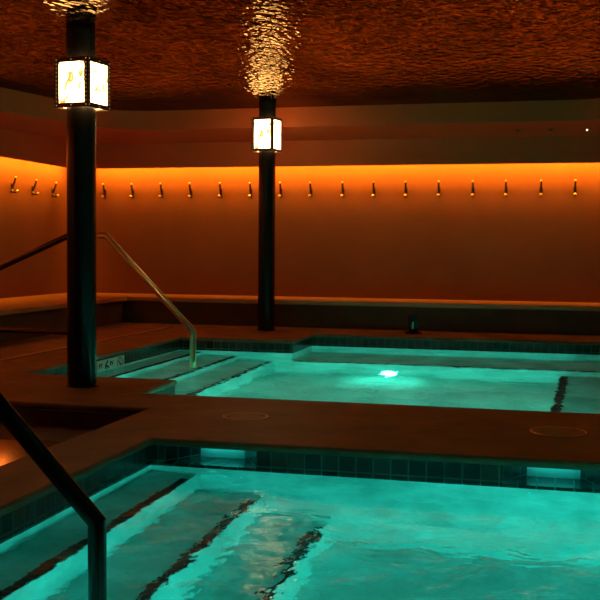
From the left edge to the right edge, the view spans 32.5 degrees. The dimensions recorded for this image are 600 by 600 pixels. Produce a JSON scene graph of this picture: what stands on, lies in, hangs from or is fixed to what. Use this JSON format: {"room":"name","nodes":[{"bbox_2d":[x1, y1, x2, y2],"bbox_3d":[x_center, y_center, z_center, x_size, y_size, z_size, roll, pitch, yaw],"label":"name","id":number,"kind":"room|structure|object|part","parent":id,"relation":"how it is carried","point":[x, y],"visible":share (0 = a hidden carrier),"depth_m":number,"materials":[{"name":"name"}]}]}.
{"room":"spa","nodes":[
{"label":"spa","id":0,"kind":"room"},
{"bbox_2d":[0,157,66,297],"bbox_3d":[-5.239,-0.950,7.059,0.200,3.100,15.600,1,3,14],"label":"wall","id":1,"kind":"structure","parent":0,"point":[28,221],"depth_m":13.51,"materials":[{"name":"paint"}]},
{"bbox_2d":[11,176,18,192],"bbox_3d":[-3.590,-1.452,12.968,0.110,0.214,0.042,1,3,14],"label":"wall hook","id":2,"kind":"object","parent":1,"relation":"attached to","point":[15,177],"visible":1,"depth_m":12.96,"materials":[{"name":"brown metal"}]},
{"bbox_2d":[32,179,39,194],"bbox_3d":[-3.460,-1.477,13.481,0.110,0.214,0.042,1,3,14],"label":"wall hook","id":3,"kind":"object","parent":1,"relation":"attached to","point":[36,180],"visible":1,"depth_m":13.47,"materials":[{"name":"brown metal"}]},
{"bbox_2d":[52,182,58,196],"bbox_3d":[-3.326,-1.503,14.014,0.110,0.214,0.042,1,3,14],"label":"wall hook","id":4,"kind":"object","parent":1,"relation":"attached to","point":[53,190],"visible":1,"depth_m":14.01,"materials":[{"name":"brown metal"}]},
{"bbox_2d":[0,424,94,465],"bbox_3d":[-2.824,1.082,5.386,3.140,0.450,2.950,1,3,14],"label":"floor","id":5,"kind":"structure","parent":0,"point":[11,450],"depth_m":6.18,"materials":[{"name":"stone"}]},
{"bbox_2d":[0,409,131,428],"bbox_3d":[-2.826,1.032,5.374,3.180,0.550,2.970,1,3,14],"label":"wall","id":6,"kind":"structure","parent":0,"point":[31,417],"depth_m":6.55,"materials":[{"name":"paint"}]},
{"bbox_2d":[0,0,599,110],"bbox_3d":[-1.138,-1.779,5.911,6.200,0.599,14.260,1,3,14],"label":"ceiling","id":7,"kind":"structure","parent":0,"point":[163,55],"depth_m":8.15,"materials":[{"name":"orange metal"}]},
{"bbox_2d":[0,111,599,143],"bbox_3d":[0.157,-1.511,5.669,10.420,0.599,15.100,1,3,14],"label":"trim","id":8,"kind":"structure","parent":7,"relation":"attached to","point":[56,129],"depth_m":12.92,"materials":[{"name":"paint"}]},
{"bbox_2d":[0,129,66,167],"bbox_3d":[-4.512,-1.938,8.350,0.040,0.845,12.150,1,3,14],"label":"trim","id":9,"kind":"structure","parent":8,"relation":"attached to","point":[13,144],"depth_m":12.92,"materials":[{"name":"paint"}]},
{"bbox_2d":[96,135,599,168],"bbox_3d":[2.010,-2.127,12.988,10.420,0.830,0.040,1,3,14],"label":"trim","id":10,"kind":"structure","parent":8,"relation":"attached to","point":[535,149],"depth_m":13.27,"materials":[{"name":"paint"}]},
{"bbox_2d":[0,87,599,129],"bbox_3d":[-1.139,-1.658,5.917,6.200,0.846,14.260,1,3,14],"label":"ceiling soffit","id":11,"kind":"structure","parent":7,"relation":"attached to","point":[12,101],"depth_m":12.65,"materials":[{"name":"paint"}]},
{"bbox_2d":[0,322,599,516],"bbox_3d":[0.139,0.731,5.782,10.920,0.042,15.600,1,3,14],"label":"floor","id":12,"kind":"structure","parent":0,"point":[502,437],"depth_m":5.97,"materials":[{"name":"stone"}]},
{"bbox_2d":[0,233,66,334],"bbox_3d":[-2.575,-0.076,9.686,1.238,1.132,0.120,1,3,14],"label":"handrail","id":13,"kind":"object","parent":12,"relation":"on","point":[62,238],"visible":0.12,"depth_m":9.64,"materials":[{"name":"grey metal"}]},
{"bbox_3d":[-2.589,-0.076,9.690,1.208,1.132,0.057,1,3,14],"label":"rail","id":14,"kind":"part","parent":13,"relation":"part of","materials":[{"name":"grey metal"}]},
{"bbox_3d":[-2.593,0.291,9.708,1.150,0.053,0.050,1,3,14],"label":"rail","id":15,"kind":"part","parent":13,"relation":"part of","materials":[{"name":"metal"}]},
{"bbox_2d":[0,392,106,599],"bbox_3d":[-1.112,0.572,3.272,1.072,1.748,0.120,1,3,14],"label":"handrail","id":16,"kind":"object","parent":12,"relation":"on","point":[96,522],"visible":1,"depth_m":3.15,"materials":[{"name":"grey metal"}]},
{"bbox_2d":[0,295,126,342],"bbox_3d":[-3.845,0.303,9.792,1.219,0.345,8.058,1,3,14],"label":"bench","id":17,"kind":"object","parent":12,"relation":"on","point":[37,311],"visible":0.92,"depth_m":11.70,"materials":[{"name":"wood"}]},
{"bbox_3d":[-3.844,0.160,9.784,1.219,0.060,8.058,1,3,14],"label":"seat","id":18,"kind":"part","parent":17,"relation":"part of","materials":[{"name":"wood"}]},
{"bbox_2d":[66,28,97,387],"bbox_3d":[-1.553,-0.648,7.325,0.222,2.530,0.222,1,3,14],"label":"column","id":19,"kind":"structure","parent":12,"relation":"on","point":[80,121],"depth_m":7.25,"materials":[{"name":"black metal"}]},
{"bbox_2d":[54,56,110,111],"bbox_3d":[-1.534,-1.519,7.278,0.288,0.345,0.288,2,3,23],"label":"lantern","id":20,"kind":"object","parent":19,"relation":"attached to","point":[79,81],"visible":0.95,"depth_m":7.18,"materials":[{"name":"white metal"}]},
{"bbox_3d":[-1.584,-1.514,7.161,0.220,0.289,0.003,2,3,23],"label":"mica panel","id":21,"kind":"part","parent":20,"relation":"part of","materials":[{"name":"white glass"}]},
{"bbox_3d":[-1.417,-1.516,7.228,0.003,0.289,0.220,2,3,23],"label":"mica panel","id":22,"kind":"part","parent":20,"relation":"part of","materials":[{"name":"white glass"}]},
{"bbox_2d":[0,326,171,361],"bbox_3d":[-2.326,0.471,10.006,0.060,0.012,5.800,1,3,14],"label":"step","id":23,"kind":"structure","parent":12,"relation":"on","point":[131,334],"depth_m":10.05,"materials":[{"name":"stone"}]},
{"bbox_2d":[222,412,268,419],"bbox_3d":[-0.323,0.688,6.114,0.274,0.004,0.274,1,3,14],"label":"lid","id":24,"kind":"object","parent":12,"relation":"on","point":[237,415],"visible":1,"depth_m":6.10,"materials":[{"name":"gold metal"}]},
{"bbox_2d":[257,101,275,330],"bbox_3d":[-0.400,-1.007,12.422,0.220,2.750,0.220,1,3,14],"label":"column","id":25,"kind":"structure","parent":12,"relation":"on","point":[267,159],"depth_m":12.35,"materials":[{"name":"black metal"}]},
{"bbox_2d":[251,116,282,152],"bbox_3d":[-0.396,-1.980,12.373,0.288,0.405,0.288,2,3,23],"label":"lantern","id":26,"kind":"object","parent":25,"relation":"attached to","point":[266,131],"visible":0.98,"depth_m":12.27,"materials":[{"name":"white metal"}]},
{"bbox_3d":[-0.446,-1.974,12.256,0.220,0.349,0.003,2,3,23],"label":"mica panel","id":27,"kind":"part","parent":26,"relation":"part of","materials":[{"name":"white glass"}]},
{"bbox_3d":[-0.278,-1.976,12.323,0.003,0.349,0.220,2,3,23],"label":"mica panel","id":28,"kind":"part","parent":26,"relation":"part of","materials":[{"name":"white glass"}]},
{"bbox_2d":[0,445,599,599],"bbox_3d":[0.923,1.498,3.283,4.390,1.232,3.810,1,3,14],"label":"swimming pool","id":29,"kind":"object","parent":12,"relation":"in","point":[184,523],"visible":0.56,"depth_m":4.15,"materials":[{"name":"liquid"}]},
{"bbox_2d":[20,337,599,414],"bbox_3d":[1.787,1.379,9.027,7.310,1.562,5.160,1,3,14],"label":"swimming pool","id":30,"kind":"object","parent":12,"relation":"in","point":[485,375],"visible":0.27,"depth_m":9.49,"materials":[{"name":"liquid"}]},
{"bbox_2d":[97,355,123,370],"bbox_3d":[-1.781,0.643,9.731,0.021,0.190,0.598,1,3,14],"label":"depth marker","id":31,"kind":"object","parent":30,"relation":"attached to","point":[119,360],"visible":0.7,"depth_m":9.71,"materials":[{"name":"white tile"}]},
{"bbox_2d":[96,232,195,361],"bbox_3d":[-1.654,0.341,10.367,1.291,2.045,0.120,1,3,14],"label":"handrail","id":32,"kind":"object","parent":30,"relation":"on","point":[99,235],"visible":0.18,"depth_m":10.27,"materials":[{"name":"gold metal"}]},
{"bbox_2d":[47,293,599,334],"bbox_3d":[1.946,0.191,12.920,10.919,0.345,0.839,1,3,14],"label":"bench","id":33,"kind":"object","parent":12,"relation":"on","point":[572,318],"visible":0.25,"depth_m":12.81,"materials":[{"name":"wood"}]},
{"bbox_3d":[1.947,0.049,12.912,10.919,0.060,0.839,1,3,14],"label":"seat","id":34,"kind":"part","parent":33,"relation":"part of","materials":[{"name":"wood"}]},
{"bbox_2d":[404,312,420,333],"bbox_3d":[1.340,0.267,12.220,0.180,0.255,0.160,0,3,-4],"label":"post","id":35,"kind":"object","parent":12,"relation":"on","point":[412,318],"visible":1,"depth_m":12.18,"materials":[{"name":"black metal"}]},
{"bbox_2d":[530,426,586,436],"bbox_3d":[1.423,0.724,5.680,0.308,0.004,0.308,1,3,14],"label":"lid","id":36,"kind":"object","parent":12,"relation":"on","point":[545,430],"visible":1,"depth_m":5.67,"materials":[{"name":"gold metal"}]},
{"bbox_2d":[96,163,599,302],"bbox_3d":[2.083,-1.209,13.354,11.320,3.100,0.200,1,3,14],"label":"wall","id":37,"kind":"structure","parent":0,"point":[522,245],"depth_m":13.58,"materials":[{"name":"paint"}]},
{"bbox_2d":[101,183,105,197],"bbox_3d":[-2.745,-1.526,14.404,0.042,0.214,0.110,1,3,14],"label":"wall hook","id":38,"kind":"object","parent":37,"relation":"attached to","point":[104,190],"visible":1,"depth_m":14.40,"materials":[{"name":"brown metal"}]},
{"bbox_2d":[129,183,133,197],"bbox_3d":[-2.336,-1.518,14.302,0.042,0.214,0.110,1,3,14],"label":"wall hook","id":39,"kind":"object","parent":37,"relation":"attached to","point":[132,189],"visible":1,"depth_m":14.30,"materials":[{"name":"brown metal"}]},
{"bbox_2d":[158,183,162,197],"bbox_3d":[-1.918,-1.509,14.196,0.042,0.214,0.110,1,3,14],"label":"wall hook","id":40,"kind":"object","parent":37,"relation":"attached to","point":[161,189],"visible":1,"depth_m":14.19,"materials":[{"name":"brown metal"}]},
{"bbox_2d":[187,182,191,197],"bbox_3d":[-1.506,-1.501,14.093,0.042,0.214,0.110,1,3,14],"label":"wall hook","id":41,"kind":"object","parent":37,"relation":"attached to","point":[189,183],"visible":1,"depth_m":14.09,"materials":[{"name":"brown metal"}]},
{"bbox_2d":[218,182,221,197],"bbox_3d":[-1.086,-1.492,13.987,0.042,0.214,0.110,1,3,14],"label":"wall hook","id":42,"kind":"object","parent":37,"relation":"attached to","point":[220,189],"visible":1,"depth_m":13.98,"materials":[{"name":"brown metal"}]},
{"bbox_2d":[248,182,251,197],"bbox_3d":[-0.673,-1.483,13.883,0.042,0.214,0.110,1,3,14],"label":"wall hook","id":43,"kind":"object","parent":37,"relation":"attached to","point":[250,189],"visible":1,"depth_m":13.88,"materials":[{"name":"brown metal"}]},
{"bbox_2d":[278,182,281,197],"bbox_3d":[-0.266,-1.475,13.781,0.042,0.214,0.110,1,3,14],"label":"wall hook","id":44,"kind":"object","parent":37,"relation":"attached to","point":[280,189],"visible":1,"depth_m":13.77,"materials":[{"name":"brown metal"}]},
{"bbox_2d":[308,181,311,197],"bbox_3d":[0.136,-1.467,13.680,0.042,0.214,0.110,1,3,14],"label":"wall hook","id":45,"kind":"object","parent":37,"relation":"attached to","point":[310,188],"visible":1,"depth_m":13.67,"materials":[{"name":"brown metal"}]},
{"bbox_2d":[340,181,343,196],"bbox_3d":[0.559,-1.458,13.574,0.042,0.214,0.110,1,3,14],"label":"wall hook","id":46,"kind":"object","parent":37,"relation":"attached to","point":[342,194],"visible":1,"depth_m":13.57,"materials":[{"name":"brown metal"}]},
{"bbox_2d":[371,181,374,196],"bbox_3d":[0.961,-1.450,13.473,0.042,0.214,0.110,1,3,14],"label":"wall hook","id":47,"kind":"object","parent":37,"relation":"attached to","point":[373,194],"visible":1,"depth_m":13.46,"materials":[{"name":"brown metal"}]},
{"bbox_2d":[403,181,407,196],"bbox_3d":[1.370,-1.441,13.370,0.042,0.214,0.110,1,3,14],"label":"wall hook","id":48,"kind":"object","parent":37,"relation":"attached to","point":[406,188],"visible":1,"depth_m":13.36,"materials":[{"name":"brown metal"}]},
{"bbox_2d":[437,180,439,196],"bbox_3d":[1.785,-1.433,13.265,0.042,0.214,0.110,1,3,14],"label":"wall hook","id":49,"kind":"object","parent":37,"relation":"attached to","point":[438,181],"visible":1,"depth_m":13.25,"materials":[{"name":"brown metal"}]},
{"bbox_2d":[471,180,474,196],"bbox_3d":[2.207,-1.424,13.159,0.042,0.214,0.110,1,3,14],"label":"wall hook","id":50,"kind":"object","parent":37,"relation":"attached to","point":[473,187],"visible":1,"depth_m":13.15,"materials":[{"name":"brown metal"}]},
{"bbox_2d":[504,180,507,196],"bbox_3d":[2.609,-1.415,13.058,0.042,0.214,0.110,1,3,14],"label":"wall hook","id":51,"kind":"object","parent":37,"relation":"attached to","point":[506,187],"visible":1,"depth_m":13.05,"materials":[{"name":"brown metal"}]},
{"bbox_2d":[539,180,542,195],"bbox_3d":[3.030,-1.407,12.952,0.042,0.214,0.110,1,3,14],"label":"wall hook","id":52,"kind":"object","parent":37,"relation":"attached to","point":[541,187],"visible":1,"depth_m":12.95,"materials":[{"name":"brown metal"}]},
{"bbox_2d":[573,179,576,195],"bbox_3d":[3.433,-1.398,12.851,0.042,0.214,0.110,1,3,14],"label":"wall hook","id":53,"kind":"object","parent":37,"relation":"attached to","point":[575,180],"visible":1,"depth_m":12.84,"materials":[{"name":"brown metal"}]}
]}

